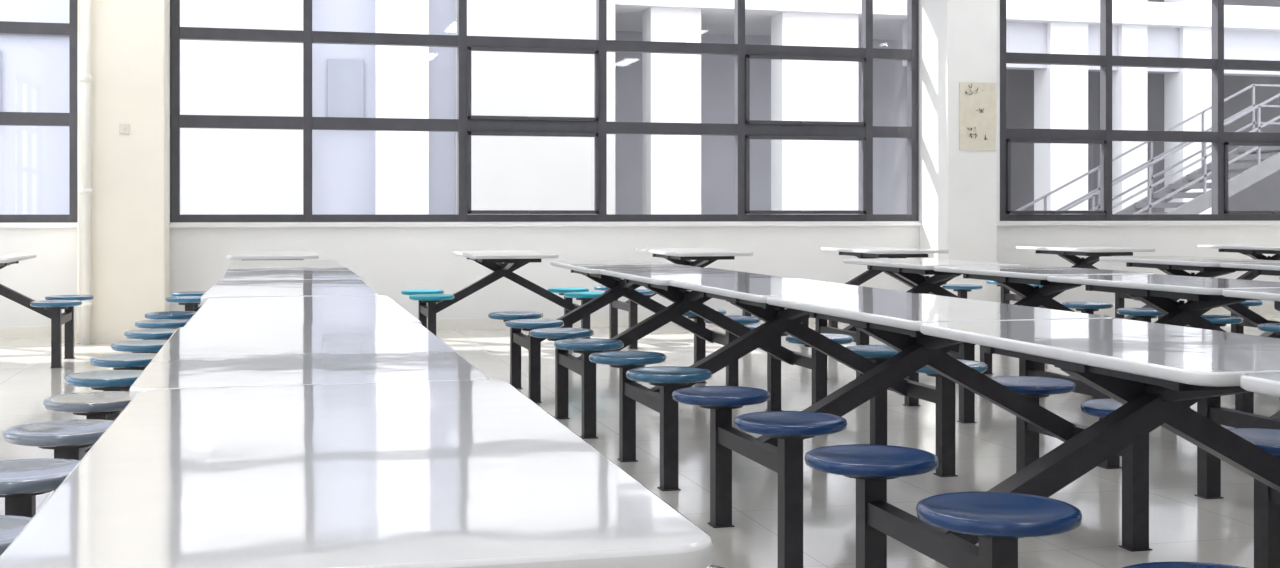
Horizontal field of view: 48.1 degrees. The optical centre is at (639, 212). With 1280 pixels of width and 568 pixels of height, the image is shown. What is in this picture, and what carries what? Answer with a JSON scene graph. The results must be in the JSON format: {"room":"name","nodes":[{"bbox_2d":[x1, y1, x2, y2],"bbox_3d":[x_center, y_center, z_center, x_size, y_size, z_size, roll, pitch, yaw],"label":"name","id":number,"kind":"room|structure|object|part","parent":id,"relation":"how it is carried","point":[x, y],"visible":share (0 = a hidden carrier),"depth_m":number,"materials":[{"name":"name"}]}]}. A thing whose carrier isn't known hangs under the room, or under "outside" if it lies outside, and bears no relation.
{"room":"eatery","nodes":[
{"label":"eatery","id":0,"kind":"room"},
{"bbox_2d":[78,0,169,330],"bbox_3d":[-4.276,-1.000,11.908,0.670,4.100,0.598,0,0,-14],"label":"column","id":1,"kind":"structure","parent":0,"point":[130,39],"depth_m":11.64,"materials":[{"name":"paint"}]},
{"bbox_2d":[79,0,91,343],"bbox_3d":[-4.443,-1.000,11.494,0.100,4.100,0.100,0,0,-14],"label":"drain pipe","id":2,"kind":"object","parent":1,"relation":"attached to","point":[85,78],"visible":0.94,"depth_m":11.46,"materials":[{"name":"plastic"}]},
{"bbox_2d":[119,124,129,133],"bbox_3d":[-4.173,-0.680,11.610,0.080,0.080,0.022,0,0,-14],"label":"wall outlet","id":3,"kind":"object","parent":1,"relation":"attached to","point":[123,128],"visible":1,"depth_m":11.61,"materials":[{"name":"beige plastic"}]},
{"bbox_2d":[180,0,302,213],"bbox_3d":[-5.856,-2.650,18.989,2.750,7.600,0.300,0,0,-14],"label":"window pane","id":4,"kind":"object","parent":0,"point":[223,171],"depth_m":18.98,"materials":[{"name":"glass"}]},
{"bbox_2d":[375,0,428,213],"bbox_3d":[-3.265,-2.650,19.658,0.700,7.600,0.300,0,0,-14],"label":"wall","id":5,"kind":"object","parent":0,"point":[401,72],"depth_m":19.51,"materials":[{"name":"white paint"}]},
{"bbox_2d":[455,0,614,213],"bbox_3d":[-1.961,-2.650,22.008,2.200,7.600,4.400,0,0,-14],"label":"wall","id":6,"kind":"structure","parent":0,"point":[508,172],"depth_m":19.87,"materials":[{"name":"white paint"}]},
{"bbox_2d":[0,313,1279,567],"bbox_3d":[3.453,1.100,5.229,18.180,0.100,17.880,0,0,-14],"label":"floor","id":7,"kind":"structure","parent":0,"point":[1184,526],"depth_m":6.13,"materials":[{"name":"white tile"}]},
{"bbox_2d":[0,254,93,367],"bbox_3d":[-4.603,0.674,9.914,1.480,0.752,1.270,0,0,-14],"label":"table","id":8,"kind":"object","parent":7,"relation":"on","point":[51,307],"visible":1,"depth_m":9.96,"materials":[{"name":"metal"}]},
{"bbox_3d":[-3.965,0.615,9.743,0.330,0.030,0.330,0,0,-14],"label":"stool seat","id":9,"kind":"part","parent":8,"relation":"part of","materials":[{"name":"blue plastic"}]},
{"bbox_3d":[-4.128,0.615,10.373,0.330,0.030,0.330,0,0,-14],"label":"stool seat","id":10,"kind":"part","parent":8,"relation":"part of","materials":[{"name":"blue plastic"}]},
{"bbox_2d":[76,330,142,343],"bbox_3d":[-4.275,1.000,11.902,0.694,0.100,0.610,0,0,-14],"label":"plinth","id":11,"kind":"object","parent":7,"relation":"on","point":[110,336],"visible":0.24,"depth_m":11.58,"materials":[{"name":"paint"}]},
{"bbox_2d":[2,295,420,491],"bbox_3d":[-1.125,0.675,4.487,1.490,0.751,1.345,0,0,-14],"label":"table","id":12,"kind":"object","parent":7,"relation":"on","point":[69,439],"visible":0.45,"depth_m":4.28,"materials":[{"name":"plastic"}]},
{"bbox_3d":[-1.606,0.615,4.016,0.330,0.030,0.330,0,0,-14],"label":"stool seat","id":13,"kind":"part","parent":12,"relation":"part of","materials":[{"name":"plastic"}]},
{"bbox_3d":[-1.125,0.684,4.487,1.310,0.732,0.840,0,0,-14],"label":"steel frame","id":14,"kind":"part","parent":12,"relation":"part of","materials":[{"name":"metal"}]},
{"bbox_3d":[-1.770,0.615,4.676,0.330,0.030,0.330,0,0,-14],"label":"stool seat","id":15,"kind":"part","parent":12,"relation":"part of","materials":[{"name":"plastic"}]},
{"bbox_2d":[65,279,378,419],"bbox_3d":[-1.479,0.674,5.800,1.490,0.752,1.345,0,0,-14],"label":"table","id":16,"kind":"object","parent":7,"relation":"on","point":[127,367],"visible":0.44,"depth_m":5.61,"materials":[{"name":"plastic"}]},
{"bbox_3d":[-1.961,0.615,5.331,0.330,0.030,0.330,0,0,-14],"label":"stool seat","id":17,"kind":"part","parent":16,"relation":"part of","materials":[{"name":"blue plastic"}]},
{"bbox_3d":[-1.479,0.684,5.800,1.310,0.732,0.840,0,0,-14],"label":"steel frame","id":18,"kind":"part","parent":16,"relation":"part of","materials":[{"name":"metal"}]},
{"bbox_3d":[-2.124,0.615,5.992,0.330,0.030,0.330,0,0,-14],"label":"stool seat","id":19,"kind":"part","parent":16,"relation":"part of","materials":[{"name":"blue plastic"}]},
{"bbox_2d":[111,267,363,352],"bbox_3d":[-1.803,0.674,7.120,1.490,0.752,1.345,0,0,-15],"label":"table","id":20,"kind":"object","parent":7,"relation":"on","point":[153,340],"visible":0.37,"depth_m":7.00,"materials":[{"name":"plastic"}]},
{"bbox_3d":[-2.276,0.615,6.641,0.330,0.030,0.330,0,0,-15],"label":"stool seat","id":21,"kind":"part","parent":20,"relation":"part of","materials":[{"name":"blue plastic"}]},
{"bbox_3d":[-1.803,0.684,7.120,1.310,0.732,0.840,0,0,-15],"label":"steel frame","id":22,"kind":"part","parent":20,"relation":"part of","materials":[{"name":"metal"}]},
{"bbox_3d":[-2.451,0.615,7.298,0.330,0.030,0.330,0,0,-15],"label":"stool seat","id":23,"kind":"part","parent":20,"relation":"part of","materials":[{"name":"blue plastic"}]},
{"bbox_2d":[135,260,342,328],"bbox_3d":[-2.155,0.674,8.434,1.490,0.752,1.345,0,0,-15],"label":"table","id":24,"kind":"object","parent":7,"relation":"on","point":[166,319],"visible":0.33,"depth_m":8.36,"materials":[{"name":"plastic"}]},
{"bbox_3d":[-2.630,0.615,7.958,0.330,0.030,0.330,0,0,-15],"label":"stool seat","id":25,"kind":"part","parent":24,"relation":"part of","materials":[{"name":"blue plastic"}]},
{"bbox_3d":[-2.803,0.615,8.616,0.330,0.030,0.330,0,0,-15],"label":"stool seat","id":26,"kind":"part","parent":24,"relation":"part of","materials":[{"name":"blue plastic"}]},
{"bbox_2d":[165,251,318,311],"bbox_3d":[-2.729,0.674,10.656,1.480,0.752,1.270,0,0,-14],"label":"table","id":27,"kind":"object","parent":7,"relation":"on","point":[191,300],"visible":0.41,"depth_m":10.17,"materials":[{"name":"plastic"}]},
{"bbox_3d":[-3.205,0.615,10.198,0.330,0.030,0.330,0,0,-14],"label":"stool seat","id":28,"kind":"part","parent":27,"relation":"part of","materials":[{"name":"blue plastic"}]},
{"bbox_3d":[-3.367,0.615,10.827,0.330,0.030,0.330,0,0,-14],"label":"stool seat","id":29,"kind":"part","parent":27,"relation":"part of","materials":[{"name":"blue plastic"}]},
{"bbox_2d":[0,323,488,555],"bbox_3d":[-0.802,0.673,3.165,1.490,0.753,1.345,0,0,-14],"label":"table","id":30,"kind":"object","parent":7,"relation":"on","point":[301,354],"visible":0.27,"depth_m":3.06,"materials":[{"name":"plastic"}]},
{"bbox_3d":[-1.280,0.615,2.692,0.330,0.030,0.330,0,0,-14],"label":"stool seat","id":31,"kind":"part","parent":30,"relation":"part of","materials":[{"name":"plastic"}]},
{"bbox_3d":[-0.802,0.684,3.165,1.310,0.732,0.840,0,0,-14],"label":"steel frame","id":32,"kind":"part","parent":30,"relation":"part of","materials":[{"name":"metal"}]},
{"bbox_3d":[-1.448,0.615,3.351,0.330,0.030,0.330,0,0,-14],"label":"stool seat","id":33,"kind":"part","parent":30,"relation":"part of","materials":[{"name":"plastic"}]},
{"bbox_2d":[0,380,723,567],"bbox_3d":[-0.452,0.674,1.851,1.490,0.751,1.345,0,0,-14],"label":"table","id":34,"kind":"object","parent":7,"relation":"on","point":[457,473],"visible":1,"depth_m":1.53,"materials":[{"name":"plastic"}]},
{"bbox_3d":[0.030,0.615,2.320,0.330,0.030,0.330,0,0,-14],"label":"stool seat","id":35,"kind":"part","parent":34,"relation":"part of","materials":[{"name":"plastic"}]},
{"bbox_2d":[401,250,604,337],"bbox_3d":[-1.046,0.674,10.936,1.480,0.752,1.270,0,0,-14],"label":"table","id":36,"kind":"object","parent":7,"relation":"on","point":[503,263],"visible":0.94,"depth_m":10.83,"materials":[{"name":"laminate"}]},
{"bbox_3d":[-1.684,0.615,11.107,0.330,0.030,0.330,0,0,-14],"label":"stool seat","id":37,"kind":"part","parent":36,"relation":"part of","materials":[{"name":"teal plastic"}]},
{"bbox_3d":[-1.521,0.615,10.477,0.330,0.030,0.330,0,0,-14],"label":"stool seat","id":38,"kind":"part","parent":36,"relation":"part of","materials":[{"name":"teal plastic"}]},
{"bbox_3d":[-0.570,0.615,11.394,0.330,0.030,0.330,0,0,-14],"label":"stool seat","id":39,"kind":"part","parent":36,"relation":"part of","materials":[{"name":"teal plastic"}]},
{"bbox_3d":[-0.408,0.615,10.765,0.330,0.030,0.330,0,0,-14],"label":"stool seat","id":40,"kind":"part","parent":36,"relation":"part of","materials":[{"name":"teal plastic"}]},
{"bbox_2d":[488,260,760,402],"bbox_3d":[-0.108,0.674,8.420,1.480,0.753,1.270,0,0,-14],"label":"table","id":41,"kind":"object","parent":7,"relation":"on","point":[517,321],"visible":0.67,"depth_m":8.36,"materials":[{"name":"laminate"}]},
{"bbox_3d":[-0.745,0.615,8.594,0.330,0.030,0.330,0,0,-14],"label":"stool seat","id":42,"kind":"part","parent":41,"relation":"part of","materials":[{"name":"blue plastic"}]},
{"bbox_3d":[-0.585,0.615,7.964,0.330,0.030,0.330,0,0,-14],"label":"stool seat","id":43,"kind":"part","parent":41,"relation":"part of","materials":[{"name":"blue plastic"}]},
{"bbox_3d":[0.370,0.615,8.877,0.330,0.030,0.330,0,0,-14],"label":"stool seat","id":44,"kind":"part","parent":41,"relation":"part of","materials":[{"name":"blue plastic"}]},
{"bbox_3d":[0.529,0.615,8.247,0.330,0.030,0.330,0,0,-14],"label":"stool seat","id":45,"kind":"part","parent":41,"relation":"part of","materials":[{"name":"blue plastic"}]},
{"bbox_2d":[594,248,752,348],"bbox_3d":[0.422,0.674,11.572,1.480,0.753,1.270,0,0,-14],"label":"table","id":46,"kind":"object","parent":7,"relation":"on","point":[703,257],"visible":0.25,"depth_m":11.32,"materials":[{"name":"plastic"}]},
{"bbox_3d":[-0.216,0.615,11.743,0.330,0.030,0.330,0,0,-14],"label":"stool seat","id":47,"kind":"part","parent":46,"relation":"part of","materials":[{"name":"blue plastic"}]},
{"bbox_3d":[-0.054,0.615,11.114,0.330,0.030,0.330,0,0,-14],"label":"stool seat","id":48,"kind":"part","parent":46,"relation":"part of","materials":[{"name":"blue plastic"}]},
{"bbox_2d":[530,268,852,438],"bbox_3d":[0.237,0.675,7.167,1.480,0.751,1.270,0,0,-14],"label":"table","id":49,"kind":"object","parent":7,"relation":"on","point":[657,280],"visible":0.7,"depth_m":7.08,"materials":[{"name":"metal"}]},
{"bbox_3d":[-0.400,0.615,7.339,0.330,0.030,0.330,0,0,-14],"label":"stool seat","id":50,"kind":"part","parent":49,"relation":"part of","materials":[{"name":"blue plastic"}]},
{"bbox_3d":[-0.239,0.615,6.709,0.330,0.030,0.330,0,0,-14],"label":"stool seat","id":51,"kind":"part","parent":49,"relation":"part of","materials":[{"name":"blue plastic"}]},
{"bbox_3d":[0.714,0.615,7.624,0.330,0.030,0.330,0,0,-14],"label":"stool seat","id":52,"kind":"part","parent":49,"relation":"part of","materials":[{"name":"blue plastic"}]},
{"bbox_3d":[0.875,0.615,6.995,0.330,0.030,0.330,0,0,-14],"label":"stool seat","id":53,"kind":"part","parent":49,"relation":"part of","materials":[{"name":"blue plastic"}]},
{"bbox_2d":[589,278,987,490],"bbox_3d":[0.585,0.674,5.914,1.480,0.753,1.270,0,0,-15],"label":"table","id":54,"kind":"object","parent":7,"relation":"on","point":[750,295],"visible":0.73,"depth_m":5.82,"materials":[{"name":"metal"}]},
{"bbox_3d":[-0.053,0.615,6.084,0.330,0.030,0.330,0,0,-15],"label":"stool seat","id":55,"kind":"part","parent":54,"relation":"part of","materials":[{"name":"blue plastic"}]},
{"bbox_3d":[0.111,0.615,5.455,0.330,0.030,0.330,0,0,-15],"label":"stool seat","id":56,"kind":"part","parent":54,"relation":"part of","materials":[{"name":"blue plastic"}]},
{"bbox_3d":[1.060,0.615,6.373,0.330,0.030,0.330,0,0,-15],"label":"stool seat","id":57,"kind":"part","parent":54,"relation":"part of","materials":[{"name":"blue plastic"}]},
{"bbox_3d":[1.224,0.615,5.744,0.330,0.030,0.330,0,0,-15],"label":"stool seat","id":58,"kind":"part","parent":54,"relation":"part of","materials":[{"name":"blue plastic"}]},
{"bbox_2d":[801,247,982,327],"bbox_3d":[2.043,0.674,12.094,1.480,0.752,1.270,0,0,-14],"label":"table","id":59,"kind":"object","parent":7,"relation":"on","point":[860,252],"visible":0.29,"depth_m":11.89,"materials":[{"name":"plastic"}]},
{"bbox_3d":[2.681,0.615,11.923,0.330,0.030,0.330,0,0,-14],"label":"stool seat","id":60,"kind":"part","parent":59,"relation":"part of","materials":[{"name":"blue plastic"}]},
{"bbox_2d":[815,258,1044,378],"bbox_3d":[1.786,0.674,8.909,1.480,0.752,1.270,0,0,-15],"label":"table","id":61,"kind":"object","parent":7,"relation":"on","point":[913,270],"visible":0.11,"depth_m":8.84,"materials":[{"name":"plastic"}]},
{"bbox_2d":[672,293,1190,567],"bbox_3d":[0.912,0.675,4.655,1.480,0.751,1.270,0,0,-15],"label":"table","id":62,"kind":"object","parent":7,"relation":"on","point":[895,320],"visible":0.8,"depth_m":4.56,"materials":[{"name":"laminate"}]},
{"bbox_3d":[0.273,0.615,4.822,0.330,0.030,0.330,0,0,-15],"label":"stool seat","id":63,"kind":"part","parent":62,"relation":"part of","materials":[{"name":"blue plastic"}]},
{"bbox_3d":[0.440,0.615,4.194,0.330,0.030,0.330,0,0,-15],"label":"stool seat","id":64,"kind":"part","parent":62,"relation":"part of","materials":[{"name":"blue plastic"}]},
{"bbox_3d":[1.384,0.615,5.117,0.330,0.030,0.330,0,0,-15],"label":"stool seat","id":65,"kind":"part","parent":62,"relation":"part of","materials":[{"name":"blue plastic"}]},
{"bbox_3d":[1.551,0.615,4.489,0.330,0.030,0.330,0,0,-15],"label":"stool seat","id":66,"kind":"part","parent":62,"relation":"part of","materials":[{"name":"blue plastic"}]},
{"bbox_2d":[903,265,1155,422],"bbox_3d":[2.119,0.673,7.652,1.480,0.753,1.270,0,0,-14],"label":"table","id":67,"kind":"object","parent":7,"relation":"on","point":[1018,279],"visible":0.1,"depth_m":7.54,"materials":[{"name":"plastic"}]},
{"bbox_2d":[804,319,1279,567],"bbox_3d":[1.212,0.674,3.390,1.480,0.751,1.270,0,0,-14],"label":"table","id":68,"kind":"object","parent":7,"relation":"on","point":[1157,371],"visible":1,"depth_m":3.31,"materials":[{"name":"metal"}]},
{"bbox_3d":[0.575,0.615,3.566,0.330,0.030,0.330,0,0,-14],"label":"stool seat","id":69,"kind":"part","parent":68,"relation":"part of","materials":[{"name":"blue plastic"}]},
{"bbox_3d":[0.733,0.615,2.935,0.330,0.030,0.330,0,0,-14],"label":"stool seat","id":70,"kind":"part","parent":68,"relation":"part of","materials":[{"name":"blue plastic"}]},
{"bbox_3d":[1.690,0.615,3.845,0.330,0.030,0.330,0,0,-14],"label":"stool seat","id":71,"kind":"part","parent":68,"relation":"part of","materials":[{"name":"blue plastic"}]},
{"bbox_2d":[986,246,1163,319],"bbox_3d":[3.883,0.674,12.569,1.480,0.753,1.270,0,0,-14],"label":"table","id":72,"kind":"object","parent":7,"relation":"on","point":[1068,253],"visible":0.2,"depth_m":12.51,"materials":[{"name":"laminate"}]},
{"bbox_3d":[3.245,0.615,12.740,0.330,0.030,0.330,0,0,-14],"label":"stool seat","id":73,"kind":"part","parent":72,"relation":"part of","materials":[{"name":"blue plastic"}]},
{"bbox_2d":[1019,274,1279,468],"bbox_3d":[2.412,0.674,6.385,1.480,0.751,1.270,0,0,-15],"label":"table","id":74,"kind":"object","parent":7,"relation":"on","point":[1203,294],"visible":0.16,"depth_m":6.33,"materials":[{"name":"laminate"}]},
{"bbox_2d":[1062,256,1279,333],"bbox_3d":[3.618,0.674,9.382,1.480,0.751,1.270,0,0,-14],"label":"table","id":75,"kind":"object","parent":7,"relation":"on","point":[1210,267],"visible":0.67,"depth_m":9.38,"materials":[{"name":"plastic"}]},
{"bbox_3d":[2.981,0.615,9.557,0.330,0.030,0.330,0,0,-14],"label":"stool seat","id":76,"kind":"part","parent":75,"relation":"part of","materials":[{"name":"blue plastic"}]},
{"bbox_3d":[3.140,0.615,8.926,0.330,0.030,0.330,0,0,-14],"label":"stool seat","id":77,"kind":"part","parent":75,"relation":"part of","materials":[{"name":"blue plastic"}]},
{"bbox_3d":[4.097,0.615,9.837,0.330,0.030,0.330,0,0,-14],"label":"stool seat","id":78,"kind":"part","parent":75,"relation":"part of","materials":[{"name":"blue plastic"}]},
{"bbox_2d":[1122,372,1279,567],"bbox_3d":[1.558,0.674,2.137,1.480,0.751,1.270,0,0,-14],"label":"table","id":79,"kind":"object","parent":7,"relation":"on","point":[1268,383],"visible":1,"depth_m":2.56,"materials":[{"name":"plastic"}]},
{"bbox_3d":[0.922,0.615,2.314,0.330,0.030,0.330,0,0,-14],"label":"stool seat","id":80,"kind":"part","parent":79,"relation":"part of","materials":[{"name":"blue plastic"}]},
{"bbox_2d":[1187,245,1279,301],"bbox_3d":[5.722,0.674,13.044,1.480,0.752,1.270,0,0,-14],"label":"table","id":81,"kind":"object","parent":7,"relation":"on","point":[1253,251],"visible":0.15,"depth_m":12.98,"materials":[{"name":"plastic"}]},
{"bbox_2d":[1194,288,1279,498],"bbox_3d":[2.740,0.674,5.127,1.480,0.751,1.270,0,0,-14],"label":"table","id":82,"kind":"object","parent":7,"relation":"on","point":[1208,465],"visible":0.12,"depth_m":5.27,"materials":[{"name":"laminate"}]},
{"bbox_2d":[1201,262,1279,337],"bbox_3d":[3.950,0.674,8.125,1.480,0.751,1.270,0,0,-15],"label":"table","id":83,"kind":"object","parent":7,"relation":"on","point":[1272,330],"visible":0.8,"depth_m":8.27,"materials":[{"name":"plastic"}]},
{"bbox_3d":[3.310,0.615,8.290,0.330,0.030,0.330,0,0,-15],"label":"stool seat","id":84,"kind":"part","parent":83,"relation":"part of","materials":[{"name":"blue plastic"}]},
{"bbox_3d":[3.478,0.615,7.662,0.330,0.030,0.330,0,0,-15],"label":"stool seat","id":85,"kind":"part","parent":83,"relation":"part of","materials":[{"name":"blue plastic"}]},
{"bbox_2d":[0,0,1279,326],"bbox_3d":[1.249,-1.000,13.769,18.180,4.100,0.240,0,0,-14],"label":"wall","id":86,"kind":"structure","parent":0,"point":[391,261],"depth_m":13.07,"materials":[{"name":"paint"}]},
{"bbox_2d":[0,0,77,222],"bbox_3d":[-5.887,-1.141,11.866,2.330,2.458,0.108,0,0,-14],"label":"frame","id":87,"kind":"object","parent":86,"relation":"attached to","point":[70,29],"visible":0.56,"depth_m":12.07,"materials":[{"name":"metal"}]},
{"bbox_2d":[170,0,918,221],"bbox_3d":[-0.658,-1.141,13.194,6.980,2.458,0.149,0,0,-14],"label":"frame","id":88,"kind":"object","parent":86,"relation":"attached to","point":[466,125],"visible":1,"depth_m":13.20,"materials":[{"name":"metal"}]},
{"bbox_2d":[0,222,1279,227],"bbox_3d":[1.285,0.108,13.629,17.700,0.033,0.050,0,0,-14],"label":"trim","id":89,"kind":"structure","parent":86,"relation":"attached to","point":[868,223],"depth_m":13.18,"materials":[{"name":"paint"}]},
{"bbox_2d":[0,304,1279,338],"bbox_3d":[1.281,1.000,13.645,17.700,0.100,0.015,0,0,-14],"label":"baseboard","id":90,"kind":"structure","parent":86,"relation":"attached to","point":[30,332],"depth_m":12.96,"materials":[{"name":"plastic"}]},
{"bbox_2d":[1000,0,1279,220],"bbox_3d":[6.556,-1.141,15.055,6.180,2.458,0.149,0,0,-14],"label":"frame","id":91,"kind":"object","parent":86,"relation":"attached to","point":[1220,140],"visible":0.91,"depth_m":14.61,"materials":[{"name":"metal"}]},
{"bbox_2d":[920,0,996,301],"bbox_3d":[3.058,-1.000,13.801,0.520,4.100,0.598,0,0,-14],"label":"pillar","id":92,"kind":"structure","parent":0,"point":[958,38],"depth_m":13.54,"materials":[{"name":"white paint"}]},
{"bbox_2d":[959,82,995,150],"bbox_3d":[3.185,-0.910,13.512,0.380,0.640,0.018,0,0,-14],"label":"poster","id":93,"kind":"object","parent":92,"relation":"attached to","point":[977,101],"visible":1,"depth_m":13.51,"materials":[{"name":"paper"}]},
{"bbox_2d":[903,20,1279,76],"bbox_3d":[12.104,-2.600,23.934,16.600,0.700,0.300,0,0,-14],"label":"beam","id":94,"kind":"structure","parent":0,"point":[1021,37],"depth_m":22.79,"materials":[{"name":"white paint"}]},
{"bbox_2d":[1006,0,1279,211],"bbox_3d":[11.854,-2.650,28.103,15.000,7.600,0.500,0,0,-14],"label":"wall","id":95,"kind":"structure","parent":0,"point":[1263,195],"depth_m":27.32,"materials":[{"name":"grey paint"}]},
{"label":"outside","id":96,"kind":"structure","parent":0,"visible":0},
{"bbox_3d":[-4.843,1.135,28.773,85.000,0.130,31.860,0,0,-14],"label":"ground","id":97,"kind":"structure","parent":96,"visible":0},
{"bbox_2d":[0,0,454,213],"bbox_3d":[-11.065,-2.650,19.865,16.500,7.600,4.000,0,0,-14],"label":"wing wall","id":98,"kind":"structure","parent":97,"relation":"on","point":[34,160],"depth_m":19.51,"materials":[{"name":"white paint"}]},
{"bbox_2d":[0,34,363,117],"bbox_3d":[-11.134,-3.420,17.730,15.300,4.400,0.140,0,0,-14],"label":"wing windows","id":99,"kind":"structure","parent":98,"relation":"attached to","point":[345,76],"depth_m":19.57,"materials":[{"name":"white glass"}]},
{"bbox_2d":[642,8,700,213],"bbox_3d":[0.460,-2.550,20.929,0.750,7.400,0.500,0,0,-14],"label":"column","id":100,"kind":"structure","parent":97,"relation":"on","point":[671,83],"depth_m":20.70,"materials":[{"name":"white paint"}]},
{"bbox_2d":[615,31,906,213],"bbox_3d":[1.779,-2.650,24.522,6.300,7.600,1.400,0,0,-14],"label":"wall","id":101,"kind":"structure","parent":97,"relation":"on","point":[717,71],"depth_m":23.73,"materials":[{"name":"white paint"}]},
{"bbox_2d":[615,0,1279,39],"bbox_3d":[9.403,-3.125,24.992,21.300,0.350,4.300,0,0,-14],"label":"gallery slab","id":102,"kind":"object","parent":101,"relation":"attached to","point":[717,16],"visible":0.38,"depth_m":22.09,"materials":[{"name":"white paint"}]},
{"bbox_2d":[771,12,857,209],"bbox_3d":[2.615,-2.550,21.485,1.200,7.400,0.500,0,0,-14],"label":"column","id":103,"kind":"structure","parent":97,"relation":"on","point":[805,174],"depth_m":21.25,"materials":[{"name":"white paint"}]},
{"bbox_2d":[1034,22,1087,210],"bbox_3d":[6.609,-2.550,22.515,0.650,7.400,0.500,0,0,-14],"label":"column","id":104,"kind":"structure","parent":97,"relation":"on","point":[1060,91],"depth_m":22.29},
{"bbox_2d":[1112,0,1146,213],"bbox_3d":[7.722,-2.550,22.803,0.450,7.400,0.500,0,0,-14],"label":"column","id":105,"kind":"structure","parent":97,"relation":"on","point":[1129,84],"depth_m":22.57,"materials":[{"name":"white paint"}]},
{"bbox_2d":[1017,84,1279,213],"bbox_3d":[7.954,-0.350,19.919,6.243,3.040,1.260,0,0,-14],"label":"staircase","id":106,"kind":"structure","parent":97,"relation":"on","point":[1253,173],"depth_m":19.70,"materials":[{"name":"metal"}]},
{"bbox_2d":[1164,0,1210,213],"bbox_3d":[8.884,-2.550,23.103,0.650,7.400,0.500,0,0,-14],"label":"column","id":107,"kind":"structure","parent":97,"relation":"on","point":[1187,92],"depth_m":22.86,"materials":[{"name":"white paint"}]}
]}

